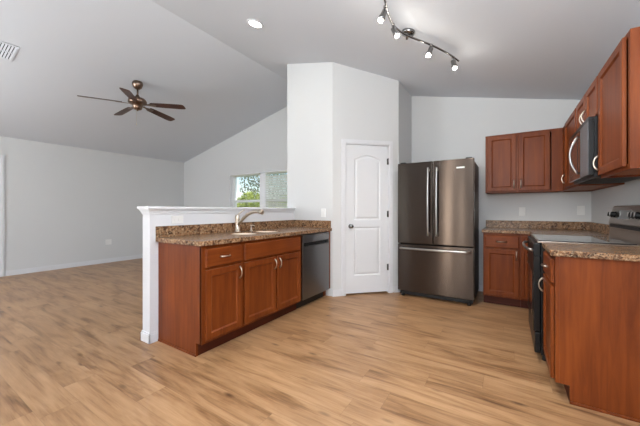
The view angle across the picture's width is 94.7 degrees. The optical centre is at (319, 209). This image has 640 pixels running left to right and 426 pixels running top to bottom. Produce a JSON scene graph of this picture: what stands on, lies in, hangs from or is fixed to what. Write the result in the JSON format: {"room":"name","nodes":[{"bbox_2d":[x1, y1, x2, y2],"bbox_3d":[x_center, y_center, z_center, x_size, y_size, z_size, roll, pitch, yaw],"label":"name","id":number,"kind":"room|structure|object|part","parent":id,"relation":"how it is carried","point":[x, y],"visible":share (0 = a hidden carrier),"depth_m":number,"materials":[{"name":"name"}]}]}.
{"room":"kitchen","nodes":[
{"label":"kitchen","id":0,"kind":"room"},
{"bbox_2d":[0,136,183,270],"bbox_3d":[-5.723,-0.055,4.915,0.150,2.429,7.370,0,0,32],"label":"wall","id":1,"kind":"structure","parent":0,"point":[63,203],"depth_m":5.98,"materials":[{"name":"grey paint"}]},
{"bbox_2d":[0,155,4,276],"bbox_3d":[-5.764,0.104,4.743,0.073,2.110,0.955,0,0,32],"label":"door frame","id":2,"kind":"structure","parent":1,"relation":"in","point":[2,157],"depth_m":5.10,"materials":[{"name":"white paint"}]},
{"bbox_2d":[5,254,142,275],"bbox_3d":[-5.654,1.114,4.871,0.013,0.090,7.370,0,0,32],"label":"baseboard","id":3,"kind":"structure","parent":1,"relation":"attached to","point":[100,261],"depth_m":5.88,"materials":[{"name":"white paint"}]},
{"bbox_2d":[105,239,111,244],"bbox_3d":[-4.640,0.709,6.473,0.008,0.115,0.118,0,0,32],"label":"wall outlet","id":4,"kind":"object","parent":1,"relation":"attached to","point":[108,241],"visible":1,"depth_m":6.47,"materials":[{"name":"white plastic"}]},
{"bbox_2d":[143,213,293,332],"bbox_3d":[-0.976,0.579,3.454,0.120,1.160,2.049,0,0,32],"label":"wall","id":5,"kind":"structure","parent":0,"point":[150,221],"depth_m":2.60,"materials":[{"name":"white paint"}]},
{"bbox_2d":[141,330,157,343],"bbox_3d":[-0.979,1.114,3.448,0.146,0.090,2.062,0,0,32],"label":"baseboard","id":6,"kind":"structure","parent":5,"relation":"attached to","point":[146,337],"depth_m":2.57,"materials":[{"name":"white paint"}]},
{"bbox_2d":[171,216,182,223],"bbox_3d":[-1.336,0.093,2.766,0.008,0.072,0.115,0,0,32],"label":"wall outlet","id":7,"kind":"object","parent":5,"relation":"attached to","point":[174,219],"visible":1,"depth_m":2.75,"materials":[{"name":"white plastic"}]},
{"bbox_2d":[137,206,295,213],"bbox_3d":[-0.985,0.006,3.439,0.188,0.070,2.082,0,0,32],"label":"trim","id":8,"kind":"structure","parent":5,"relation":"attached to","point":[143,209],"depth_m":2.99,"materials":[{"name":"white paint"}]},
{"bbox_2d":[156,220,330,237],"bbox_3d":[-0.650,0.196,3.274,0.621,0.098,2.001,0,0,32],"label":"backsplash","id":9,"kind":"structure","parent":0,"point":[177,230],"depth_m":3.25,"materials":[{"name":"brown stone"}]},
{"bbox_2d":[287,62,332,295],"bbox_3d":[-0.131,-0.495,4.190,0.771,3.308,0.100,0,0,32],"label":"wall","id":10,"kind":"structure","parent":0,"point":[309,85],"depth_m":4.14,"materials":[{"name":"grey paint"}]},
{"bbox_2d":[321,209,325,216],"bbox_3d":[0.045,0.044,4.013,0.072,0.115,0.009,0,0,32],"label":"light switch","id":11,"kind":"object","parent":10,"relation":"attached to","point":[323,211],"visible":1,"depth_m":4.01,"materials":[{"name":"white plastic"}]},
{"bbox_2d":[333,286,399,296],"bbox_3d":[0.485,1.114,4.527,1.476,0.090,1.348,0,0,32],"label":"baseboard","id":12,"kind":"structure","parent":10,"relation":"attached to","point":[338,292],"depth_m":3.95,"materials":[{"name":"white paint"}]},
{"bbox_2d":[0,258,639,425],"bbox_3d":[-2.176,1.219,2.665,8.550,0.120,7.670,0,0,32],"label":"floor","id":13,"kind":"structure","parent":0,"point":[73,352],"depth_m":2.15,"materials":[{"name":"brown wood"}]},
{"bbox_2d":[158,242,242,356],"bbox_3d":[-1.046,0.721,2.609,0.660,0.876,0.425,0,0,32],"label":"base cabinet","id":14,"kind":"object","parent":13,"relation":"on","point":[200,287],"visible":0.97,"depth_m":2.44,"materials":[{"name":"brown wood"}]},
{"bbox_3d":[-1.205,1.151,2.464,0.547,0.016,0.010,0,0,32],"label":"shoe moulding","id":15,"kind":"part","parent":14,"relation":"part of","materials":[{"name":"brown wood"}]},
{"bbox_3d":[-1.173,0.721,2.462,0.603,0.876,0.018,0,0,32],"label":"panel","id":16,"kind":"part","parent":14,"relation":"part of","materials":[{"name":"brown wood"}]},
{"bbox_3d":[-0.812,0.668,2.478,0.019,0.771,0.395,0,0,32],"label":"frame","id":17,"kind":"part","parent":14,"relation":"part of","materials":[{"name":"brown wood"}]},
{"bbox_3d":[-0.798,0.383,2.464,0.019,0.152,0.367,0,0,32],"label":"drawer","id":18,"kind":"part","parent":14,"relation":"part of","materials":[{"name":"brown wood"}]},
{"bbox_3d":[-0.798,0.754,2.464,0.019,0.554,0.367,0,0,32],"label":"door","id":19,"kind":"part","parent":14,"relation":"part of","materials":[{"name":"brown wood"}]},
{"bbox_2d":[237,235,300,336],"bbox_3d":[-0.693,0.721,3.164,0.658,0.876,0.890,0,0,32],"label":"base cabinet","id":20,"kind":"object","parent":13,"relation":"on","point":[271,267],"visible":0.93,"depth_m":2.93,"materials":[{"name":"brown wood"}]},
{"bbox_2d":[156,220,331,245],"bbox_3d":[-0.643,0.214,3.270,0.637,0.135,2.001,0,0,32],"label":"countertop","id":21,"kind":"structure","parent":20,"relation":"on","point":[219,233],"depth_m":3.00,"materials":[{"name":"brown stone"}]},
{"bbox_2d":[234,209,263,231],"bbox_3d":[-0.761,0.120,3.178,0.404,0.249,0.092,0,0,32],"label":"kitchen faucet","id":22,"kind":"object","parent":21,"relation":"on","point":[238,221],"visible":1,"depth_m":3.22,"materials":[{"name":"silver metal"}]},
{"bbox_3d":[-0.780,0.091,3.179,0.313,0.181,0.038,0,0,30],"label":"spout","id":23,"kind":"part","parent":22,"relation":"part of","materials":[{"name":"silver metal"}]},
{"bbox_2d":[235,231,275,234],"bbox_3d":[-0.694,0.346,3.200,0.296,0.185,0.596,0,0,32],"label":"sink","id":24,"kind":"object","parent":21,"relation":"in","point":[258,231],"visible":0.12,"depth_m":3.19,"materials":[{"name":"beige"}]},
{"bbox_3d":[-0.567,0.754,2.829,0.019,0.554,0.422,0,0,32],"label":"door","id":25,"kind":"part","parent":20,"relation":"part of","materials":[{"name":"brown wood"}]},
{"bbox_3d":[-0.455,0.383,3.005,0.019,0.152,0.840,0,0,32],"label":"false drawer","id":26,"kind":"part","parent":20,"relation":"part of","materials":[{"name":"brown wood"}]},
{"bbox_3d":[-0.332,0.754,3.198,0.019,0.554,0.406,0,0,32],"label":"door","id":27,"kind":"part","parent":20,"relation":"part of","materials":[{"name":"brown wood"}]},
{"bbox_2d":[296,232,328,308],"bbox_3d":[-0.291,0.725,3.805,0.600,0.868,0.600,0,0,32],"label":"dishwasher","id":28,"kind":"object","parent":13,"relation":"on","point":[314,246],"visible":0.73,"depth_m":3.60,"materials":[{"name":"silver metal"}]},
{"bbox_3d":[-0.319,1.105,3.822,0.475,0.108,0.592,0,0,32],"label":"toe panel","id":29,"kind":"part","parent":28,"relation":"part of","materials":[{"name":"black plastic"}]},
{"bbox_2d":[323,231,329,295],"bbox_3d":[-0.131,0.721,4.095,0.600,0.876,0.057,0,0,32],"label":"filler panel","id":30,"kind":"object","parent":13,"relation":"on","point":[324,292],"visible":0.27,"depth_m":3.94,"materials":[{"name":"brown wood"}]},
{"bbox_2d":[398,157,478,305],"bbox_3d":[1.624,0.262,4.037,0.922,1.795,0.806,0,0,32],"label":"refrigerator","id":31,"kind":"object","parent":13,"relation":"on","point":[438,201],"visible":1,"depth_m":3.73,"materials":[{"name":"grey metal"}]},
{"bbox_3d":[1.262,-0.086,3.906,0.450,1.067,0.065,0,0,32],"label":"door","id":32,"kind":"part","parent":31,"relation":"part of","materials":[{"name":"silver metal"}]},
{"bbox_3d":[1.375,-0.101,3.757,0.026,0.872,0.066,0,0,32],"label":"handle","id":33,"kind":"part","parent":31,"relation":"part of","materials":[{"name":"silver metal"}]},
{"bbox_3d":[1.461,0.772,3.780,0.922,0.623,0.065,0,0,32],"label":"freezer drawer","id":34,"kind":"part","parent":31,"relation":"part of","materials":[{"name":"silver metal"}]},
{"bbox_3d":[1.463,-0.101,3.701,0.026,0.872,0.066,0,0,32],"label":"handle","id":35,"kind":"part","parent":31,"relation":"part of","materials":[{"name":"silver metal"}]},
{"bbox_3d":[1.654,-0.086,3.658,0.466,1.067,0.065,0,0,32],"label":"door","id":36,"kind":"part","parent":31,"relation":"part of","materials":[{"name":"silver metal"}]},
{"bbox_2d":[483,233,520,306],"bbox_3d":[2.329,0.721,3.778,0.385,0.876,0.660,0,0,32],"label":"base cabinet","id":37,"kind":"object","parent":13,"relation":"on","point":[501,251],"visible":0.97,"depth_m":3.54,"materials":[{"name":"brown wood"}]},
{"bbox_3d":[2.175,0.383,3.534,0.350,0.152,0.019,0,0,32],"label":"drawer","id":38,"kind":"part","parent":37,"relation":"part of","materials":[{"name":"brown wood"}]},
{"bbox_3d":[2.175,0.754,3.534,0.350,0.554,0.019,0,0,32],"label":"door","id":39,"kind":"part","parent":37,"relation":"part of","materials":[{"name":"brown wood"}]},
{"bbox_2d":[521,234,530,308],"bbox_3d":[2.651,0.721,3.252,0.722,0.876,1.203,0,0,32],"label":"base cabinet","id":40,"kind":"object","parent":13,"relation":"on","point":[524,237],"visible":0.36,"depth_m":3.41,"materials":[{"name":"brown wood"}]},
{"bbox_3d":[2.377,0.669,3.406,0.082,0.724,0.019,0,0,32],"label":"door","id":41,"kind":"part","parent":40,"relation":"part of","materials":[{"name":"brown wood"}]},
{"bbox_2d":[482,220,609,236],"bbox_3d":[2.484,0.214,3.360,1.123,0.135,1.203,0,0,32],"label":"countertop","id":42,"kind":"structure","parent":40,"relation":"on","point":[492,226],"depth_m":3.63,"materials":[{"name":"brown stone"}]},
{"bbox_2d":[522,205,639,360],"bbox_3d":[2.110,0.563,2.428,0.736,1.192,0.762,0,0,32],"label":"range","id":43,"kind":"object","parent":13,"relation":"on","point":[624,221],"visible":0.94,"depth_m":2.27,"materials":[{"name":"black metal"}]},
{"bbox_2d":[522,241,532,250],"bbox_3d":[1.827,0.314,2.607,0.065,0.022,0.711,0,0,32],"label":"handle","id":44,"kind":"object","parent":43,"relation":"in","point":[530,245],"depth_m":2.52,"materials":[{"name":"silver metal"}]},
{"bbox_3d":[1.868,0.308,2.581,0.046,0.099,0.754,0,0,32],"label":"panel","id":45,"kind":"part","parent":43,"relation":"part of","materials":[{"name":"black metal"}]},
{"bbox_3d":[1.871,1.020,2.579,0.039,0.158,0.754,0,0,32],"label":"storage drawer","id":46,"kind":"part","parent":43,"relation":"part of","materials":[{"name":"black metal"}]},
{"bbox_2d":[528,243,545,355],"bbox_3d":[2.133,0.681,2.413,0.680,0.855,0.762,0,0,32],"label":"oven","id":47,"kind":"object","parent":43,"relation":"in","point":[535,252],"depth_m":2.27,"materials":[{"name":"black metal"}]},
{"bbox_2d":[530,234,639,246],"bbox_3d":[2.102,0.246,2.433,0.555,0.015,0.760,0,0,32],"label":"cooktop","id":48,"kind":"object","parent":43,"relation":"in","point":[536,239],"depth_m":2.30,"materials":[{"name":"black glass"}]},
{"bbox_3d":[2.363,0.038,2.292,0.017,0.070,0.280,0,0,32],"label":"display panel","id":49,"kind":"part","parent":43,"relation":"part of","materials":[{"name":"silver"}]},
{"bbox_3d":[2.169,0.040,2.012,0.040,0.052,0.052,0,0,32],"label":"control knob","id":50,"kind":"part","parent":43,"relation":"part of","materials":[{"name":"black plastic"}]},
{"bbox_2d":[538,251,639,422],"bbox_3d":[1.804,0.721,1.861,0.660,0.876,0.514,0,0,32],"label":"base cabinet","id":51,"kind":"object","parent":13,"relation":"on","point":[591,307],"visible":0.97,"depth_m":1.71,"materials":[{"name":"brown wood"}]},
{"bbox_3d":[1.656,0.559,2.210,0.037,0.112,0.015,0,0,32],"label":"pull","id":52,"kind":"part","parent":51,"relation":"part of","materials":[{"name":"silver metal"}]},
{"bbox_3d":[1.570,0.383,2.030,0.019,0.152,0.444,0,0,32],"label":"drawer","id":53,"kind":"part","parent":51,"relation":"part of","materials":[{"name":"brown wood"}]},
{"bbox_3d":[1.570,0.764,2.030,0.019,0.574,0.444,0,0,32],"label":"door","id":54,"kind":"part","parent":51,"relation":"part of","materials":[{"name":"brown wood"}]},
{"bbox_3d":[1.586,0.668,2.017,0.019,0.771,0.484,0,0,32],"label":"frame","id":55,"kind":"part","parent":51,"relation":"part of","materials":[{"name":"brown wood"}]},
{"bbox_2d":[542,242,639,261],"bbox_3d":[1.812,0.214,1.847,0.636,0.135,0.529,0,0,32],"label":"countertop","id":56,"kind":"structure","parent":51,"relation":"on","point":[591,251],"depth_m":1.77,"materials":[{"name":"brown stone"}]},
{"bbox_3d":[1.720,1.151,1.617,0.542,0.016,0.010,0,0,32],"label":"shoe moulding","id":57,"kind":"part","parent":51,"relation":"part of","materials":[{"name":"brown wood"}]},
{"bbox_2d":[0,0,639,162],"bbox_3d":[-2.176,-1.825,2.665,8.550,1.184,7.670,0,0,32],"label":"ceiling","id":58,"kind":"structure","parent":0,"point":[229,75],"depth_m":3.56,"materials":[{"name":"grey paint"}]},
{"bbox_2d":[0,41,19,60],"bbox_3d":[-3.755,-1.854,3.329,0.322,0.084,0.460,0,0,32],"label":"ceiling vent","id":59,"kind":"object","parent":58,"relation":"in","point":[8,51],"visible":1,"depth_m":3.46,"materials":[{"name":"white metal"}]},
{"bbox_2d":[77,80,185,124],"bbox_3d":[-2.793,-1.599,4.484,1.311,0.676,1.359,0,0,32],"label":"ceiling fan","id":60,"kind":"object","parent":58,"relation":"hanging from","point":[138,103],"visible":1,"depth_m":4.43,"materials":[{"name":"brown metal"}]},
{"bbox_3d":[-3.112,-1.567,4.176,0.505,0.057,0.127,0,0,-38],"label":"blade","id":61,"kind":"part","parent":60,"relation":"part of","materials":[{"name":"brown wood"}]},
{"bbox_3d":[-3.125,-1.567,4.710,0.507,0.056,0.130,0,0,32],"label":"blade","id":62,"kind":"part","parent":60,"relation":"part of","materials":[{"name":"brown wood"}]},
{"bbox_3d":[-2.602,-1.567,4.025,0.127,0.057,0.505,0,0,-20],"label":"blade","id":63,"kind":"part","parent":60,"relation":"part of","materials":[{"name":"brown wood"}]},
{"bbox_3d":[-2.626,-1.567,4.886,0.126,0.057,0.505,0,0,16],"label":"blade","id":64,"kind":"part","parent":60,"relation":"part of","materials":[{"name":"brown wood"}]},
{"bbox_3d":[-2.301,-1.567,4.464,0.505,0.057,0.126,0,0,-2],"label":"blade","id":65,"kind":"part","parent":60,"relation":"part of","materials":[{"name":"brown wood"}]},
{"bbox_2d":[246,19,263,28],"bbox_3d":[-0.717,-2.054,3.262,0.186,0.051,0.190,0,0,32],"label":"recessed light","id":66,"kind":"object","parent":58,"relation":"in","point":[254,23],"visible":1,"depth_m":3.25,"materials":[{"name":"white paint"}]},
{"bbox_2d":[378,0,458,69],"bbox_3d":[0.823,-1.569,2.672,1.413,0.296,0.314,0,0,-43],"label":"track light","id":67,"kind":"object","parent":58,"relation":"attached to","point":[406,32],"visible":1,"depth_m":2.76,"materials":[{"name":"silver metal"}]},
{"bbox_2d":[333,62,398,291],"bbox_3d":[0.626,-0.411,4.095,0.960,3.140,0.100,0,0,-13],"label":"wall","id":68,"kind":"structure","parent":0,"point":[365,104],"depth_m":4.03,"materials":[{"name":"grey paint"}]},
{"bbox_2d":[341,139,392,295],"bbox_3d":[0.647,0.103,4.068,0.746,2.112,0.162,0,0,-13],"label":"door","id":69,"kind":"structure","parent":68,"relation":"in","point":[366,165],"depth_m":4.05,"materials":[{"name":"white paint"}]},
{"bbox_2d":[184,96,590,284],"bbox_3d":[-0.162,-0.554,5.840,8.550,3.426,0.150,0,0,32],"label":"wall","id":70,"kind":"structure","parent":0,"point":[443,128],"depth_m":4.38,"materials":[{"name":"grey paint"}]},
{"bbox_2d":[229,170,284,206],"bbox_3d":[-1.218,-0.254,6.481,2.240,1.145,0.160,0,0,32],"label":"window","id":71,"kind":"structure","parent":70,"relation":"in","point":[232,180],"depth_m":6.71,"materials":[{"name":"white plastic"}]},
{"bbox_2d":[231,173,259,201],"bbox_3d":[-1.726,-0.276,6.785,0.915,1.090,0.050,0,0,32],"label":"window blind","id":72,"kind":"object","parent":71,"relation":"attached to","point":[239,176],"visible":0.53,"depth_m":6.80,"materials":[{"name":"white"}]},
{"bbox_3d":[-1.726,-0.798,6.785,0.915,0.045,0.050,0,0,32],"label":"head rail","id":73,"kind":"part","parent":72,"relation":"part of","materials":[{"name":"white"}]},
{"bbox_2d":[265,170,286,207],"bbox_3d":[-0.755,-0.276,6.169,1.025,1.090,0.050,0,0,32],"label":"window blind","id":74,"kind":"object","parent":71,"relation":"attached to","point":[268,187],"visible":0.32,"depth_m":6.27,"materials":[{"name":"white"}]},
{"bbox_3d":[-0.755,-0.798,6.169,1.025,0.045,0.050,0,0,32],"label":"head rail","id":75,"kind":"part","parent":74,"relation":"part of","materials":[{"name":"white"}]},
{"bbox_2d":[519,207,524,215],"bbox_3d":[2.696,0.024,3.933,0.072,0.115,0.008,0,0,32],"label":"wall outlet","id":76,"kind":"object","parent":70,"relation":"attached to","point":[521,209],"visible":1,"depth_m":3.93,"materials":[{"name":"white plastic"}]},
{"bbox_2d":[485,128,562,193],"bbox_3d":[2.590,-0.594,3.792,0.796,0.747,0.356,0,0,32],"label":"upper cabinet","id":77,"kind":"object","parent":70,"relation":"attached to","point":[531,161],"visible":1,"depth_m":3.66,"materials":[{"name":"brown wood"}]},
{"bbox_3d":[2.333,-0.594,3.794,0.316,0.711,0.019,0,0,32],"label":"door","id":78,"kind":"part","parent":77,"relation":"part of","materials":[{"name":"brown wood"}]},
{"bbox_3d":[2.619,-0.594,3.612,0.314,0.711,0.019,0,0,32],"label":"door","id":79,"kind":"part","parent":77,"relation":"part of","materials":[{"name":"brown wood"}]},
{"bbox_2d":[577,206,584,214],"bbox_3d":[3.199,0.009,3.614,0.072,0.115,0.008,0,0,32],"label":"wall outlet","id":80,"kind":"object","parent":70,"relation":"attached to","point":[580,209],"visible":1,"depth_m":3.61,"materials":[{"name":"white plastic"}]},
{"bbox_2d":[399,82,411,163],"bbox_3d":[1.243,-0.340,4.462,0.100,2.998,0.673,0,0,32],"label":"wall","id":81,"kind":"structure","parent":0,"point":[405,99],"depth_m":4.44,"materials":[{"name":"grey paint"}]},
{"bbox_2d":[591,179,639,223],"bbox_3d":[1.371,-0.083,0.415,0.150,2.483,7.370,0,0,32],"label":"wall","id":82,"kind":"structure","parent":0,"point":[603,201],"depth_m":2.88,"materials":[{"name":"grey paint"}]},
{"bbox_2d":[576,76,597,129],"bbox_3d":[2.279,-0.817,2.322,0.356,0.300,0.764,0,0,32],"label":"upper cabinet","id":83,"kind":"object","parent":82,"relation":"attached to","point":[587,107],"visible":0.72,"depth_m":2.32,"materials":[{"name":"brown wood"}]},
{"bbox_3d":[2.267,-0.814,2.557,0.019,0.270,0.358,0,0,32],"label":"door","id":84,"kind":"part","parent":83,"relation":"part of","materials":[{"name":"brown wood"}]},
{"bbox_3d":[2.062,-0.814,2.234,0.019,0.270,0.358,0,0,32],"label":"door","id":85,"kind":"part","parent":83,"relation":"part of","materials":[{"name":"brown wood"}]},
{"bbox_2d":[568,116,639,184],"bbox_3d":[2.239,-0.445,2.347,0.424,0.436,0.756,0,0,32],"label":"microwave","id":86,"kind":"object","parent":83,"relation":"attached to","point":[583,144],"visible":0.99,"depth_m":2.22,"materials":[{"name":"silver metal"}]},
{"bbox_3d":[2.050,-0.436,2.382,0.067,0.310,0.016,0,0,32],"label":"handle","id":87,"kind":"part","parent":86,"relation":"part of","materials":[{"name":"silver metal"}]},
{"bbox_3d":[2.199,-0.440,2.528,0.034,0.382,0.494,0,0,32],"label":"door","id":88,"kind":"part","parent":86,"relation":"part of","materials":[{"name":"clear glass"}]},
{"bbox_3d":[1.983,-0.440,2.215,0.005,0.382,0.258,0,0,32],"label":"control panel","id":89,"kind":"part","parent":86,"relation":"part of","materials":[{"name":"grey"}]},
{"bbox_2d":[561,108,624,191],"bbox_3d":[2.808,-0.594,3.155,0.356,0.747,1.200,0,0,32],"label":"upper cabinet","id":90,"kind":"object","parent":82,"relation":"attached to","point":[569,128],"visible":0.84,"depth_m":3.14,"materials":[{"name":"brown wood"}]},
{"bbox_3d":[2.548,-0.594,3.000,0.019,0.711,0.600,0,0,32],"label":"door","id":91,"kind":"part","parent":90,"relation":"part of","materials":[{"name":"brown wood"}]},
{"bbox_3d":[2.709,-0.594,3.217,0.019,0.747,1.200,0,0,32],"label":"frame","id":92,"kind":"part","parent":90,"relation":"part of","materials":[{"name":"brown wood"}]},
{"bbox_3d":[2.833,-0.239,3.138,0.275,0.014,1.168,0,0,32],"label":"panel","id":93,"kind":"part","parent":90,"relation":"part of","materials":[{"name":"brown wood"}]},
{"bbox_2d":[593,26,639,177],"bbox_3d":[1.918,-0.594,1.753,0.356,0.747,0.579,0,0,32],"label":"upper cabinet","id":94,"kind":"object","parent":82,"relation":"attached to","point":[618,155],"visible":1,"depth_m":1.69,"materials":[{"name":"brown wood"}]},
{"bbox_3d":[1.915,-0.323,2.046,0.037,0.112,0.015,0,0,32],"label":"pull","id":95,"kind":"part","parent":94,"relation":"part of","materials":[{"name":"silver metal"}]},
{"bbox_3d":[1.811,-0.594,1.839,0.019,0.711,0.512,0,0,32],"label":"door","id":96,"kind":"part","parent":94,"relation":"part of","materials":[{"name":"brown wood"}]},
{"bbox_3d":[1.944,-0.239,1.736,0.275,0.014,0.547,0,0,32],"label":"panel","id":97,"kind":"part","parent":94,"relation":"part of","materials":[{"name":"brown wood"}]},
{"label":"outside","id":98,"kind":"structure","parent":0,"visible":0},
{"bbox_3d":[-3.088,1.459,13.801,100.000,0.100,100.000,0,0,32],"label":"ground","id":99,"kind":"structure","parent":98,"visible":0},
{"bbox_2d":[237,191,259,206],"bbox_3d":[-3.054,0.273,13.293,1.917,2.286,1.893,0,0,32],"label":"shrub","id":100,"kind":"object","parent":99,"relation":"on","point":[250,196],"visible":0.16,"depth_m":12.98,"materials":[{"name":"green plant"}]},
{"bbox_2d":[239,173,286,207],"bbox_3d":[-3.796,-1.445,20.167,3.434,5.717,3.441,0,0,32],"label":"tree","id":101,"kind":"object","parent":99,"relation":"on","point":[248,177],"visible":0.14,"depth_m":19.86,"materials":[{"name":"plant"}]}
]}

